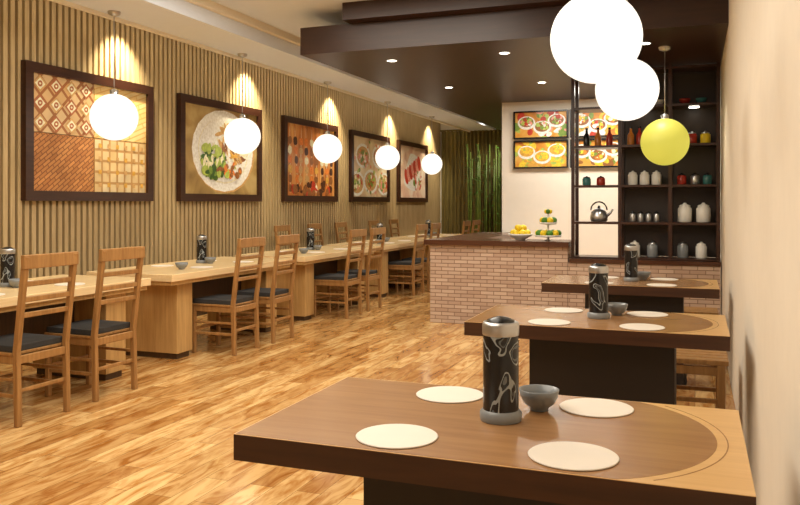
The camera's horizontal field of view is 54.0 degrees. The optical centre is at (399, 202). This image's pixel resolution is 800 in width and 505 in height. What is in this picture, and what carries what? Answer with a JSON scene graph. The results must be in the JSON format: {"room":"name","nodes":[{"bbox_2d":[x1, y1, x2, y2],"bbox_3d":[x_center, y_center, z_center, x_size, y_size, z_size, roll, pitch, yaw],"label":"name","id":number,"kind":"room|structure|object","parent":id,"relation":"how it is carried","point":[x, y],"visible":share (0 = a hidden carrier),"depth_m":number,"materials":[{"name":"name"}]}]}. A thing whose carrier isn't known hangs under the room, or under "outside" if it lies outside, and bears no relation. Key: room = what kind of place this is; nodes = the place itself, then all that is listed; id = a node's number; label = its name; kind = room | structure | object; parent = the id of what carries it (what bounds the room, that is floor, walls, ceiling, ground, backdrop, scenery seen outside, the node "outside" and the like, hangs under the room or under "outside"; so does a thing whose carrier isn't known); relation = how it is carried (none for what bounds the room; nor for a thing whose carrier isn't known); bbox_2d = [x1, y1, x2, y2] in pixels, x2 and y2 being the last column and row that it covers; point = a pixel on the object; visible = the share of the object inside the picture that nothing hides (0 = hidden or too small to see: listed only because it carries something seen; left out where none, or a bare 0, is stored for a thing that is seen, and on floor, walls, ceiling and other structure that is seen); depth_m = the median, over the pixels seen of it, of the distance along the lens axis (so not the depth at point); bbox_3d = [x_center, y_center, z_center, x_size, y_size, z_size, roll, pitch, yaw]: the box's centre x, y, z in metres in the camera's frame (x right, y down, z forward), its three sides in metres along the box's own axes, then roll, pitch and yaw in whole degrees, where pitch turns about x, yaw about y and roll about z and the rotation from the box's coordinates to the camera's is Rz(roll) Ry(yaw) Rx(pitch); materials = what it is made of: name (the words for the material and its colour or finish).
{"room":"restaurant","nodes":[
{"label":"restaurant","id":0,"kind":"room"},
{"bbox_2d":[0,0,439,277],"bbox_3d":[-2.580,-0.380,9.001,0.035,3.220,19.936,0,0,21],"label":"wall","id":1,"kind":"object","parent":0,"point":[41,31],"depth_m":8.87,"materials":[{"name":"wood"}]},
{"bbox_2d":[66,0,495,130],"bbox_3d":[0.135,-1.875,7.962,6.090,0.450,20.000,0,0,21],"label":"ceiling","id":2,"kind":"structure","parent":0,"point":[184,19],"depth_m":7.87,"materials":[{"name":"paint"}]},
{"bbox_2d":[89,10,138,139],"bbox_3d":[-2.466,-1.095,6.770,0.400,1.109,0.400,0,0,21],"label":"globe pendant lamp","id":3,"kind":"object","parent":2,"relation":"hanging from","point":[112,116],"visible":1,"depth_m":6.64,"materials":[{"name":"white glass"}]},
{"bbox_2d":[224,53,260,153],"bbox_3d":[-1.744,-1.095,8.689,0.400,1.109,0.400,0,0,21],"label":"globe pendant lamp","id":4,"kind":"object","parent":2,"relation":"hanging from","point":[242,135],"visible":1,"depth_m":8.56,"materials":[{"name":"white glass"}]},
{"bbox_2d":[313,81,341,162],"bbox_3d":[-0.988,-1.095,10.702,0.400,1.109,0.400,0,0,21],"label":"globe pendant lamp","id":5,"kind":"object","parent":2,"relation":"hanging from","point":[327,148],"visible":1,"depth_m":10.57,"materials":[{"name":"glass"}]},
{"bbox_2d":[375,101,399,169],"bbox_3d":[-0.203,-1.095,12.789,0.400,1.109,0.400,0,0,21],"label":"globe pendant lamp","id":6,"kind":"object","parent":2,"relation":"hanging from","point":[387,157],"visible":1,"depth_m":12.66,"materials":[{"name":"glass"}]},
{"bbox_2d":[421,116,441,174],"bbox_3d":[0.606,-1.095,14.942,0.400,1.109,0.400,0,0,21],"label":"globe pendant lamp","id":7,"kind":"object","parent":2,"relation":"hanging from","point":[431,164],"visible":1,"depth_m":14.81,"materials":[{"name":"white glass"}]},
{"bbox_2d":[440,129,501,233],"bbox_3d":[2.298,-0.180,17.682,2.900,3.020,0.090,0,0,21],"label":"curtain","id":8,"kind":"object","parent":2,"relation":"hanging from","point":[454,203],"visible":0.27,"depth_m":18.03,"materials":[{"name":"plant"}]},
{"bbox_2d":[300,0,728,129],"bbox_3d":[2.686,-1.640,11.864,3.820,0.420,10.900,0,0,21],"label":"ceiling soffit","id":9,"kind":"structure","parent":2,"relation":"attached to","point":[436,45],"depth_m":7.36,"materials":[{"name":"paint"}]},
{"bbox_2d":[550,0,642,83],"bbox_3d":[0.761,-1.157,3.047,0.350,1.384,0.350,0,0,21],"label":"globe pendant lamp","id":10,"kind":"object","parent":2,"relation":"hanging from","point":[592,41],"visible":1,"depth_m":2.92,"materials":[{"name":"glass"}]},
{"bbox_2d":[595,0,659,120],"bbox_3d":[1.282,-1.157,4.433,0.350,1.384,0.350,0,0,21],"label":"globe pendant lamp","id":11,"kind":"object","parent":2,"relation":"hanging from","point":[630,96],"visible":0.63,"depth_m":4.30,"materials":[{"name":"glass"}]},
{"bbox_2d":[640,46,689,164],"bbox_3d":[2.431,-0.887,7.205,0.430,1.084,0.430,0,0,21],"label":"globe pendant lamp","id":12,"kind":"object","parent":2,"relation":"hanging from","point":[665,141],"visible":1,"depth_m":7.06,"materials":[{"name":"yellow glass"}]},
{"bbox_2d":[0,282,735,504],"bbox_3d":[0.135,1.400,7.962,6.050,0.100,20.200,0,0,21],"label":"floor","id":13,"kind":"structure","parent":0,"point":[167,440],"depth_m":5.21,"materials":[{"name":"brown wood"}]},
{"bbox_2d":[0,251,78,427],"bbox_3d":[-2.399,0.831,4.976,0.527,1.038,0.430,0,0,22],"label":"dining chair","id":14,"kind":"object","parent":13,"relation":"on","point":[13,345],"visible":1,"depth_m":4.89,"materials":[{"name":"brown wood"}]},
{"bbox_2d":[0,274,150,380],"bbox_3d":[-2.785,0.975,5.465,0.900,0.750,2.100,0,0,21],"label":"dining table","id":15,"kind":"object","parent":13,"relation":"on","point":[84,295],"visible":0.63,"depth_m":5.94,"materials":[{"name":"brown wood"}]},
{"bbox_2d":[0,247,15,286],"bbox_3d":[-2.817,0.457,5.636,0.116,0.285,0.116,0,0,21],"label":"tea canister","id":16,"kind":"object","parent":15,"relation":"on","point":[7,254],"visible":0.87,"depth_m":5.59,"materials":[{"name":"black paint"}]},
{"bbox_2d":[8,278,19,287],"bbox_3d":[-2.715,0.569,5.566,0.116,0.060,0.116,0,0,21],"label":"ceramic bowl","id":17,"kind":"object","parent":15,"relation":"on","point":[14,282],"visible":0.61,"depth_m":5.52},
{"bbox_2d":[54,283,84,285],"bbox_3d":[-2.432,0.598,5.780,0.212,0.003,0.212,0,0,21],"label":"placemat","id":18,"kind":"object","parent":15,"relation":"on","point":[58,284],"visible":0.83,"depth_m":5.74,"materials":[{"name":"paper"}]},
{"bbox_2d":[44,246,144,401],"bbox_3d":[-2.168,0.831,5.583,0.527,1.038,0.430,0,0,22],"label":"dining chair","id":19,"kind":"object","parent":13,"relation":"on","point":[86,332],"visible":0.91,"depth_m":5.49,"materials":[{"name":"brown wood"}]},
{"bbox_2d":[86,256,292,358],"bbox_3d":[-1.952,0.975,7.683,0.900,0.750,2.100,0,0,21],"label":"dining table","id":20,"kind":"object","parent":13,"relation":"on","point":[164,318],"visible":0.63,"depth_m":6.88,"materials":[{"name":"brown wood"}]},
{"bbox_2d":[175,262,187,268],"bbox_3d":[-1.977,0.569,7.105,0.116,0.060,0.116,0,0,21],"label":"ceramic bowl","id":21,"kind":"object","parent":20,"relation":"on","point":[180,265],"visible":1,"depth_m":7.07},
{"bbox_2d":[196,234,206,262],"bbox_3d":[-1.983,0.457,7.855,0.116,0.285,0.116,0,0,21],"label":"tea canister","id":22,"kind":"object","parent":20,"relation":"on","point":[201,239],"visible":0.93,"depth_m":7.81,"materials":[{"name":"black paint"}]},
{"bbox_2d":[204,257,215,263],"bbox_3d":[-1.881,0.569,7.785,0.116,0.060,0.116,0,0,21],"label":"ceramic bowl","id":23,"kind":"object","parent":20,"relation":"on","point":[209,260],"visible":1,"depth_m":7.75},
{"bbox_2d":[192,237,265,355],"bbox_3d":[-1.570,0.831,7.193,0.527,1.038,0.430,0,0,21],"label":"dining chair","id":24,"kind":"object","parent":13,"relation":"on","point":[218,303],"visible":0.99,"depth_m":7.08,"materials":[{"name":"brown wood"}]},
{"bbox_2d":[236,234,299,343],"bbox_3d":[-1.326,0.831,7.792,0.527,1.038,0.430,0,0,20],"label":"dining chair","id":25,"kind":"object","parent":13,"relation":"on","point":[273,295],"visible":0.73,"depth_m":7.67,"materials":[{"name":"brown wood"}]},
{"bbox_2d":[274,225,292,248],"bbox_3d":[-1.426,0.831,10.952,0.527,1.038,0.430,0,0,21],"label":"dining chair","id":26,"kind":"object","parent":13,"relation":"on","point":[277,228],"visible":0.14,"depth_m":11.01,"materials":[{"name":"brown wood"}]},
{"bbox_2d":[235,246,375,320],"bbox_3d":[-1.118,0.975,9.901,0.900,0.750,2.100,0,0,21],"label":"dining table","id":27,"kind":"object","parent":13,"relation":"on","point":[308,265],"visible":0.57,"depth_m":9.12,"materials":[{"name":"brown wood"}]},
{"bbox_2d":[306,227,314,249],"bbox_3d":[-1.149,0.457,10.073,0.116,0.285,0.116,0,0,21],"label":"tea canister","id":28,"kind":"object","parent":27,"relation":"on","point":[310,231],"visible":0.9,"depth_m":10.03,"materials":[{"name":"black paint"}]},
{"bbox_2d":[307,223,323,245],"bbox_3d":[-1.075,0.831,11.888,0.527,1.038,0.430,0,0,21],"label":"dining chair","id":29,"kind":"object","parent":13,"relation":"on","point":[314,225],"visible":0.12,"depth_m":12.05,"materials":[{"name":"brown wood"}]},
{"bbox_2d":[313,229,366,318],"bbox_3d":[-0.722,0.831,9.409,0.527,1.038,0.430,0,0,22],"label":"dining chair","id":30,"kind":"object","parent":13,"relation":"on","point":[329,279],"visible":0.98,"depth_m":9.30,"materials":[{"name":"brown wood"}]},
{"bbox_2d":[334,222,348,242],"bbox_3d":[-0.740,0.831,12.777,0.527,1.038,0.430,0,0,21],"label":"dining chair","id":31,"kind":"object","parent":13,"relation":"on","point":[336,224],"visible":0.16,"depth_m":12.81,"materials":[{"name":"brown wood"}]},
{"bbox_2d":[336,227,385,311],"bbox_3d":[-0.498,0.831,10.018,0.527,1.038,0.430,0,0,21],"label":"dining chair","id":32,"kind":"object","parent":13,"relation":"on","point":[367,275],"visible":0.79,"depth_m":9.91,"materials":[{"name":"brown wood"}]},
{"bbox_2d":[368,220,378,235],"bbox_3d":[-0.248,0.831,14.088,0.527,1.038,0.430,0,0,21],"label":"dining chair","id":33,"kind":"object","parent":13,"relation":"on","point":[370,222],"visible":0.06,"depth_m":14.08,"materials":[{"name":"brown wood"}]},
{"bbox_2d":[325,239,426,296],"bbox_3d":[-0.284,0.975,12.120,0.900,0.750,2.100,0,0,21],"label":"dining table","id":34,"kind":"object","parent":13,"relation":"on","point":[396,250],"visible":0.48,"depth_m":11.44,"materials":[{"name":"brown wood"}]},
{"bbox_2d":[389,219,399,236],"bbox_3d":[0.104,0.831,15.024,0.527,1.038,0.430,0,0,21],"label":"dining chair","id":35,"kind":"object","parent":13,"relation":"on","point":[391,221],"visible":0.22,"depth_m":15.06,"materials":[{"name":"brown wood"}]},
{"bbox_2d":[386,224,427,295],"bbox_3d":[0.101,0.831,11.632,0.527,1.038,0.430,0,0,22],"label":"dining chair","id":36,"kind":"object","parent":13,"relation":"on","point":[396,265],"visible":0.84,"depth_m":11.50,"materials":[{"name":"brown wood"}]},
{"bbox_2d":[401,223,440,290],"bbox_3d":[0.328,0.831,12.232,0.527,1.038,0.430,0,0,19],"label":"dining chair","id":37,"kind":"object","parent":13,"relation":"on","point":[433,225],"visible":0.45,"depth_m":12.05,"materials":[{"name":"brown wood"}]},
{"bbox_2d":[389,234,461,281],"bbox_3d":[0.550,0.975,14.338,0.900,0.750,2.100,0,0,21],"label":"dining table","id":38,"kind":"object","parent":13,"relation":"on","point":[442,235],"visible":0.03,"depth_m":13.65,"materials":[{"name":"brown wood"}]},
{"bbox_2d":[462,221,470,233],"bbox_3d":[0.945,0.831,13.839,0.527,1.038,0.430,0,0,20],"label":"dining chair","id":39,"kind":"object","parent":13,"relation":"on","point":[465,223],"visible":0.16,"depth_m":13.70,"materials":[{"name":"brown wood"}]},
{"bbox_2d":[471,220,480,232],"bbox_3d":[1.175,0.831,14.454,0.527,1.038,0.430,0,0,22],"label":"dining chair","id":40,"kind":"object","parent":13,"relation":"on","point":[474,222],"visible":0.09,"depth_m":14.29,"materials":[{"name":"brown wood"}]},
{"bbox_2d":[464,144,501,232],"bbox_3d":[2.162,0.007,17.077,1.836,2.686,0.399,0,0,21],"label":"bamboo","id":41,"kind":"object","parent":13,"relation":"on","point":[477,160],"visible":0.48,"depth_m":17.17,"materials":[{"name":"green plant"}]},
{"bbox_2d":[234,377,755,504],"bbox_3d":[0.273,0.975,2.157,1.240,0.750,0.714,0,0,21],"label":"dining table","id":42,"kind":"object","parent":13,"relation":"on","point":[669,454],"visible":0.99,"depth_m":1.97,"materials":[{"name":"brown wood"}]},
{"bbox_2d":[356,424,437,448],"bbox_3d":[-0.008,0.597,2.014,0.212,0.003,0.212,0,0,21],"label":"placemat","id":43,"kind":"object","parent":42,"relation":"on","point":[386,436],"visible":1,"depth_m":2.00,"materials":[{"name":"paper"}]},
{"bbox_2d":[416,386,482,402],"bbox_3d":[0.156,0.597,2.450,0.212,0.003,0.212,0,0,21],"label":"placemat","id":44,"kind":"object","parent":42,"relation":"on","point":[439,394],"visible":0.94,"depth_m":2.44,"materials":[{"name":"paper"}]},
{"bbox_2d":[480,316,521,424],"bbox_3d":[0.279,0.456,2.171,0.116,0.285,0.116,0,0,21],"label":"tea canister","id":45,"kind":"object","parent":42,"relation":"on","point":[500,333],"visible":1,"depth_m":2.13,"materials":[{"name":"black paint"}]},
{"bbox_2d":[519,384,558,411],"bbox_3d":[0.403,0.569,2.274,0.116,0.060,0.116,0,0,21],"label":"ceramic bowl","id":46,"kind":"object","parent":42,"relation":"on","point":[538,397],"visible":1,"depth_m":2.24,"materials":[{"name":"ceramic"}]},
{"bbox_2d":[528,441,619,470],"bbox_3d":[0.409,0.597,1.857,0.212,0.003,0.212,0,0,21],"label":"placemat","id":47,"kind":"object","parent":42,"relation":"on","point":[563,455],"visible":1,"depth_m":1.84,"materials":[{"name":"paper"}]},
{"bbox_2d":[559,398,633,417],"bbox_3d":[0.573,0.597,2.293,0.212,0.003,0.212,0,0,21],"label":"placemat","id":48,"kind":"object","parent":42,"relation":"on","point":[589,407],"visible":1,"depth_m":2.29,"materials":[{"name":"paper"}]},
{"bbox_2d":[424,232,570,323],"bbox_3d":[1.479,0.882,9.796,1.615,0.935,2.580,0,0,21],"label":"counter","id":49,"kind":"object","parent":13,"relation":"on","point":[471,274],"depth_m":8.68,"materials":[{"name":"brick"}]},
{"bbox_2d":[508,225,532,239],"bbox_3d":[1.348,0.328,8.788,0.280,0.171,0.280,0,0,21],"label":"bowl","id":50,"kind":"object","parent":49,"relation":"on","point":[520,232],"visible":1,"depth_m":8.72,"materials":[{"name":"food"}]},
{"bbox_2d":[535,209,561,240],"bbox_3d":[1.638,0.240,8.678,0.300,0.346,0.300,0,0,21],"label":"fruit stand","id":51,"kind":"object","parent":49,"relation":"on","point":[547,233],"visible":1,"depth_m":8.61,"materials":[{"name":"white ceramic"}]},
{"bbox_2d":[464,305,729,404],"bbox_3d":[1.031,0.975,4.083,1.240,0.750,0.714,0,0,21],"label":"dining table","id":52,"kind":"object","parent":13,"relation":"on","point":[583,357],"visible":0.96,"depth_m":3.86,"materials":[{"name":"brown wood"}]},
{"bbox_2d":[528,319,570,324],"bbox_3d":[0.749,0.597,3.940,0.212,0.003,0.212,0,0,21],"label":"placemat","id":53,"kind":"object","parent":52,"relation":"on","point":[533,321],"visible":1,"depth_m":3.92,"materials":[{"name":"paper"}]},
{"bbox_2d":[544,307,582,312],"bbox_3d":[0.913,0.597,4.377,0.212,0.003,0.212,0,0,21],"label":"placemat","id":54,"kind":"object","parent":52,"relation":"on","point":[555,309],"visible":1,"depth_m":4.35,"materials":[{"name":"paper"}]},
{"bbox_2d":[587,263,609,318],"bbox_3d":[1.036,0.456,4.098,0.116,0.285,0.116,0,0,2],"label":"tea canister","id":55,"kind":"object","parent":52,"relation":"on","point":[598,272],"visible":1,"depth_m":4.06,"materials":[{"name":"black paint"}]},
{"bbox_2d":[608,302,627,315],"bbox_3d":[1.160,0.569,4.200,0.116,0.060,0.116,0,0,21],"label":"ceramic bowl","id":56,"kind":"object","parent":52,"relation":"on","point":[615,308],"visible":0.94,"depth_m":4.17,"materials":[{"name":"ceramic"}]},
{"bbox_2d":[620,323,664,330],"bbox_3d":[1.167,0.597,3.783,0.212,0.003,0.212,0,0,21],"label":"placemat","id":57,"kind":"object","parent":52,"relation":"on","point":[632,326],"visible":1,"depth_m":3.79,"materials":[{"name":"paper"}]},
{"bbox_2d":[627,311,667,316],"bbox_3d":[1.331,0.597,4.220,0.212,0.003,0.212,0,0,21],"label":"placemat","id":58,"kind":"object","parent":52,"relation":"on","point":[634,313],"visible":1,"depth_m":4.19,"materials":[{"name":"paper"}]},
{"bbox_2d":[542,275,719,389],"bbox_3d":[1.770,0.975,6.017,1.240,0.750,0.714,0,0,21],"label":"dining table","id":59,"kind":"object","parent":13,"relation":"on","point":[639,296],"visible":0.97,"depth_m":5.77,"materials":[{"name":"brown wood"}]},
{"bbox_2d":[623,244,638,281],"bbox_3d":[1.776,0.456,6.031,0.116,0.285,0.116,0,0,12],"label":"tea canister","id":60,"kind":"object","parent":59,"relation":"on","point":[630,250],"visible":1,"depth_m":5.99,"materials":[{"name":"black paint"}]},
{"bbox_2d":[638,271,650,279],"bbox_3d":[1.900,0.569,6.134,0.116,0.060,0.116,0,0,21],"label":"ceramic bowl","id":61,"kind":"object","parent":59,"relation":"on","point":[642,275],"visible":0.83,"depth_m":6.09,"materials":[{"name":"ceramic"}]},
{"bbox_2d":[647,283,676,286],"bbox_3d":[1.906,0.597,5.717,0.212,0.003,0.212,0,0,21],"label":"placemat","id":62,"kind":"object","parent":59,"relation":"on","point":[651,284],"visible":1,"depth_m":5.71,"materials":[{"name":"paper"}]},
{"bbox_2d":[650,278,677,280],"bbox_3d":[2.070,0.597,6.153,0.212,0.003,0.212,0,0,21],"label":"placemat","id":63,"kind":"object","parent":59,"relation":"on","point":[661,279],"visible":1,"depth_m":6.11,"materials":[{"name":"paper"}]},
{"bbox_2d":[684,306,718,366],"bbox_3d":[2.236,1.125,6.745,0.920,0.450,0.344,0,0,21],"label":"wooden bench","id":64,"kind":"object","parent":13,"relation":"on","point":[691,310],"visible":0.13,"depth_m":6.57,"materials":[{"name":"brown wood"}]},
{"bbox_2d":[676,348,728,408],"bbox_3d":[1.497,1.125,4.779,0.920,0.450,0.344,0,0,21],"label":"wooden bench","id":65,"kind":"object","parent":13,"relation":"on","point":[719,359],"visible":0.38,"depth_m":4.54,"materials":[{"name":"brown wood"}]},
{"bbox_2d":[440,123,456,233],"bbox_3d":[3.674,-0.325,17.378,6.090,3.350,0.120,0,0,21],"label":"wall","id":66,"kind":"structure","parent":0,"point":[442,126],"depth_m":18.34,"materials":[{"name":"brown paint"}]},
{"bbox_2d":[49,0,469,131],"bbox_3d":[-1.564,-1.735,8.600,0.700,0.230,20.000,0,0,21],"label":"trim","id":67,"kind":"structure","parent":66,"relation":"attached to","point":[210,5],"depth_m":7.95,"materials":[{"name":"beige paint"}]},
{"bbox_2d":[502,99,715,257],"bbox_3d":[2.804,-0.040,10.772,2.830,2.780,0.140,0,0,21],"label":"wall","id":68,"kind":"structure","parent":0,"point":[526,193],"depth_m":10.95,"materials":[{"name":"white paint"}]},
{"bbox_2d":[513,109,568,139],"bbox_3d":[1.968,-1.095,10.977,0.760,0.390,0.060,0,0,21],"label":"menu poster","id":69,"kind":"object","parent":68,"relation":"attached to","point":[543,124],"visible":1,"depth_m":10.97,"materials":[{"name":"paper"}]},
{"bbox_2d":[513,140,568,168],"bbox_3d":[1.968,-0.680,10.977,0.760,0.390,0.060,0,0,21],"label":"menu poster","id":70,"kind":"object","parent":68,"relation":"attached to","point":[533,154],"visible":1,"depth_m":10.97,"materials":[{"name":"paper"}]},
{"bbox_2d":[570,138,617,167],"bbox_3d":[2.680,-0.680,10.710,0.700,0.390,0.060,0,0,21],"label":"menu poster","id":71,"kind":"object","parent":68,"relation":"attached to","point":[587,158],"visible":0.56,"depth_m":10.70,"materials":[{"name":"paper"}]},
{"bbox_2d":[570,109,617,137],"bbox_3d":[2.680,-1.095,10.710,0.700,0.390,0.060,0,0,21],"label":"menu poster","id":72,"kind":"object","parent":68,"relation":"attached to","point":[601,120],"visible":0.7,"depth_m":10.71,"materials":[{"name":"paper"}]},
{"bbox_2d":[568,258,720,314],"bbox_3d":[2.572,0.970,8.301,1.505,0.760,0.490,0,0,21],"label":"brick wall","id":73,"kind":"structure","parent":0,"point":[679,269],"depth_m":8.02,"materials":[{"name":"brick"}]},
{"bbox_2d":[571,61,719,260],"bbox_3d":[2.587,-0.418,8.311,1.481,2.013,0.340,0,0,21],"label":"display shelf","id":74,"kind":"object","parent":73,"relation":"on","point":[701,80],"visible":0.55,"depth_m":8.32,"materials":[{"name":"brown wood"}]},
{"bbox_2d":[583,128,589,145],"bbox_3d":[2.024,-0.712,8.512,0.070,0.200,0.070,0,0,21],"label":"sauce bottle","id":75,"kind":"object","parent":74,"relation":"on","point":[586,138],"visible":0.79,"depth_m":8.49,"materials":[{"name":"glass"}]},
{"bbox_2d":[582,176,590,184],"bbox_3d":[2.024,-0.242,8.512,0.090,0.101,0.090,0,0,21],"label":"storage jar","id":76,"kind":"object","parent":74,"relation":"in","point":[586,180],"visible":0.88,"depth_m":8.47,"materials":[{"name":"teal ceramic"}]},
{"bbox_2d":[595,128,600,144],"bbox_3d":[2.137,-0.712,8.470,0.070,0.200,0.070,0,0,21],"label":"sauce bottle","id":77,"kind":"object","parent":74,"relation":"on","point":[597,136],"visible":0.77,"depth_m":8.44,"materials":[{"name":"orange"}]},
{"bbox_2d":[597,176,604,184],"bbox_3d":[2.165,-0.242,8.459,0.090,0.101,0.090,0,0,21],"label":"storage jar","id":78,"kind":"object","parent":74,"relation":"in","point":[600,180],"visible":0.93,"depth_m":8.42,"materials":[{"name":"red ceramic"}]},
{"bbox_2d":[590,201,612,220],"bbox_3d":[2.154,0.088,8.454,0.190,0.218,0.220,0,0,-33],"label":"kettle","id":79,"kind":"object","parent":74,"relation":"on","point":[598,214],"visible":1,"depth_m":8.41,"materials":[{"name":"silver metal"}]},
{"bbox_2d":[606,127,612,144],"bbox_3d":[2.249,-0.712,8.428,0.070,0.200,0.070,0,0,21],"label":"sauce bottle","id":80,"kind":"object","parent":74,"relation":"on","point":[609,137],"visible":0.81,"depth_m":8.40,"materials":[{"name":"red glass"}]},
{"bbox_2d":[627,127,633,144],"bbox_3d":[2.455,-0.712,8.350,0.070,0.200,0.070,0,0,21],"label":"sauce bottle","id":81,"kind":"object","parent":74,"relation":"on","point":[630,137],"visible":0.86,"depth_m":8.32,"materials":[{"name":"orange"}]},
{"bbox_2d":[628,171,637,184],"bbox_3d":[2.474,-0.268,8.343,0.100,0.152,0.100,0,0,21],"label":"storage jar","id":82,"kind":"object","parent":74,"relation":"in","point":[632,176],"visible":0.98,"depth_m":8.30,"materials":[{"name":"white ceramic"}]},
{"bbox_2d":[630,211,635,221],"bbox_3d":[2.474,0.142,8.343,0.060,0.111,0.060,0,0,21],"label":"storage jar","id":83,"kind":"object","parent":74,"relation":"in","point":[632,214],"visible":1,"depth_m":8.32,"materials":[{"name":"metal"}]},
{"bbox_2d":[636,126,641,143],"bbox_3d":[2.539,-0.712,8.319,0.070,0.200,0.070,0,0,21],"label":"sauce bottle","id":84,"kind":"object","parent":74,"relation":"on","point":[639,134],"visible":0.69,"depth_m":8.30,"materials":[{"name":"red glass"}]},
{"bbox_2d":[638,211,643,221],"bbox_3d":[2.549,0.142,8.315,0.060,0.111,0.060,0,0,21],"label":"storage jar","id":85,"kind":"object","parent":74,"relation":"in","point":[640,214],"visible":1,"depth_m":8.29,"materials":[{"name":"metal"}]},
{"bbox_2d":[640,171,649,184],"bbox_3d":[2.586,-0.268,8.301,0.100,0.152,0.100,0,0,21],"label":"storage jar","id":86,"kind":"object","parent":74,"relation":"in","point":[644,176],"visible":1,"depth_m":8.26,"materials":[{"name":"white ceramic"}]},
{"bbox_2d":[647,241,657,256],"bbox_3d":[2.661,0.484,8.273,0.110,0.172,0.110,0,0,21],"label":"storage jar","id":87,"kind":"object","parent":74,"relation":"in","point":[652,247],"visible":1,"depth_m":8.23,"materials":[{"name":"grey ceramic"}]},
{"bbox_2d":[651,170,660,184],"bbox_3d":[2.698,-0.268,8.259,0.100,0.152,0.100,0,0,21],"label":"storage jar","id":88,"kind":"object","parent":74,"relation":"in","point":[656,176],"visible":1,"depth_m":8.22,"materials":[{"name":"white ceramic"}]},
{"bbox_2d":[653,211,658,221],"bbox_3d":[2.698,0.142,8.259,0.060,0.111,0.060,0,0,21],"label":"storage jar","id":89,"kind":"object","parent":74,"relation":"in","point":[656,214],"visible":1,"depth_m":8.23,"materials":[{"name":"metal"}]},
{"bbox_2d":[677,173,685,183],"bbox_3d":[2.932,-0.253,8.171,0.090,0.121,0.090,0,0,21],"label":"storage jar","id":90,"kind":"object","parent":74,"relation":"in","point":[681,178],"visible":0.86,"depth_m":8.13,"materials":[{"name":"red ceramic"}]},
{"bbox_2d":[677,241,687,257],"bbox_3d":[2.942,0.484,8.167,0.110,0.172,0.110,0,0,21],"label":"storage jar","id":91,"kind":"object","parent":74,"relation":"in","point":[682,248],"visible":1,"depth_m":8.12,"materials":[{"name":"grey ceramic"}]},
{"bbox_2d":[678,203,691,221],"bbox_3d":[2.960,0.097,8.160,0.140,0.202,0.140,0,0,21],"label":"storage jar","id":92,"kind":"object","parent":74,"relation":"in","point":[684,210],"visible":0.95,"depth_m":8.11,"materials":[{"name":"white ceramic"}]},
{"bbox_2d":[679,98,690,102],"bbox_3d":[2.960,-1.052,8.160,0.116,0.060,0.116,0,0,21],"label":"ceramic bowl","id":93,"kind":"object","parent":74,"relation":"on","point":[682,100],"visible":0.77,"depth_m":8.12,"materials":[{"name":"red ceramic"}]},
{"bbox_2d":[688,131,696,142],"bbox_3d":[3.026,-0.678,8.136,0.100,0.131,0.100,0,0,21],"label":"storage jar","id":94,"kind":"object","parent":74,"relation":"in","point":[693,136],"visible":0.71,"depth_m":8.09,"materials":[{"name":"red ceramic"}]},
{"bbox_2d":[690,173,699,183],"bbox_3d":[3.054,-0.253,8.125,0.090,0.121,0.090,0,0,21],"label":"storage jar","id":95,"kind":"object","parent":74,"relation":"in","point":[694,178],"visible":0.88,"depth_m":8.09,"materials":[{"name":"metal"}]},
{"bbox_2d":[696,242,706,258],"bbox_3d":[3.110,0.484,8.104,0.110,0.172,0.110,0,0,21],"label":"storage jar","id":96,"kind":"object","parent":74,"relation":"in","point":[701,248],"visible":1,"depth_m":8.06,"materials":[{"name":"white ceramic"}]},
{"bbox_2d":[696,203,710,221],"bbox_3d":[3.129,0.097,8.097,0.140,0.202,0.140,0,0,21],"label":"storage jar","id":97,"kind":"object","parent":74,"relation":"in","point":[703,211],"visible":0.98,"depth_m":8.04,"materials":[{"name":"white ceramic"}]},
{"bbox_2d":[700,131,710,142],"bbox_3d":[3.148,-0.678,8.090,0.100,0.131,0.100,0,0,21],"label":"storage jar","id":98,"kind":"object","parent":74,"relation":"in","point":[705,137],"visible":0.85,"depth_m":8.05,"materials":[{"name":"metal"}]},
{"bbox_2d":[703,173,711,183],"bbox_3d":[3.166,-0.253,8.083,0.090,0.121,0.090,0,0,21],"label":"storage jar","id":99,"kind":"object","parent":74,"relation":"in","point":[707,178],"visible":0.9,"depth_m":8.05,"materials":[{"name":"teal ceramic"}]},
{"bbox_2d":[720,0,799,504],"bbox_3d":[2.929,-0.325,6.911,0.120,3.350,20.000,0,0,21],"label":"wall","id":100,"kind":"structure","parent":0,"point":[760,67],"depth_m":3.02,"materials":[{"name":"beige paint"}]},
{"bbox_3d":[-2.659,-0.325,9.012,0.120,3.350,20.000,0,0,21],"label":"wall","id":101,"kind":"structure","parent":0,"visible":0},
{"bbox_2d":[21,60,153,200],"bbox_3d":[-3.009,-0.640,7.723,0.060,1.240,1.740,0,0,21],"label":"print","id":102,"kind":"object","parent":101,"relation":"attached to","point":[56,100],"visible":0.99,"depth_m":7.49,"materials":[{"name":"wood"}]},
{"bbox_2d":[176,93,261,201],"bbox_3d":[-2.218,-0.640,9.829,0.060,1.240,1.800,0,0,21],"label":"photo","id":103,"kind":"object","parent":101,"relation":"attached to","point":[207,169],"visible":0.77,"depth_m":9.58,"materials":[{"name":"multicoloured paper"}]},
{"bbox_2d":[281,115,337,201],"bbox_3d":[-1.363,-0.640,12.103,0.060,1.240,1.800,0,0,21],"label":"photo","id":104,"kind":"object","parent":101,"relation":"attached to","point":[304,178],"visible":0.88,"depth_m":11.85,"materials":[{"name":"multicoloured paper"}]},
{"bbox_2d":[349,129,389,201],"bbox_3d":[-0.536,-0.640,14.303,0.060,1.240,1.800,0,0,21],"label":"photo","id":105,"kind":"object","parent":101,"relation":"attached to","point":[368,182],"visible":0.88,"depth_m":14.12,"materials":[{"name":"multicoloured paper"}]},
{"bbox_2d":[396,140,427,201],"bbox_3d":[0.273,-0.640,16.456,0.060,1.240,1.800,0,0,21],"label":"photo","id":106,"kind":"object","parent":101,"relation":"attached to","point":[411,180],"visible":0.99,"depth_m":16.34,"materials":[{"name":"multicoloured paper"}]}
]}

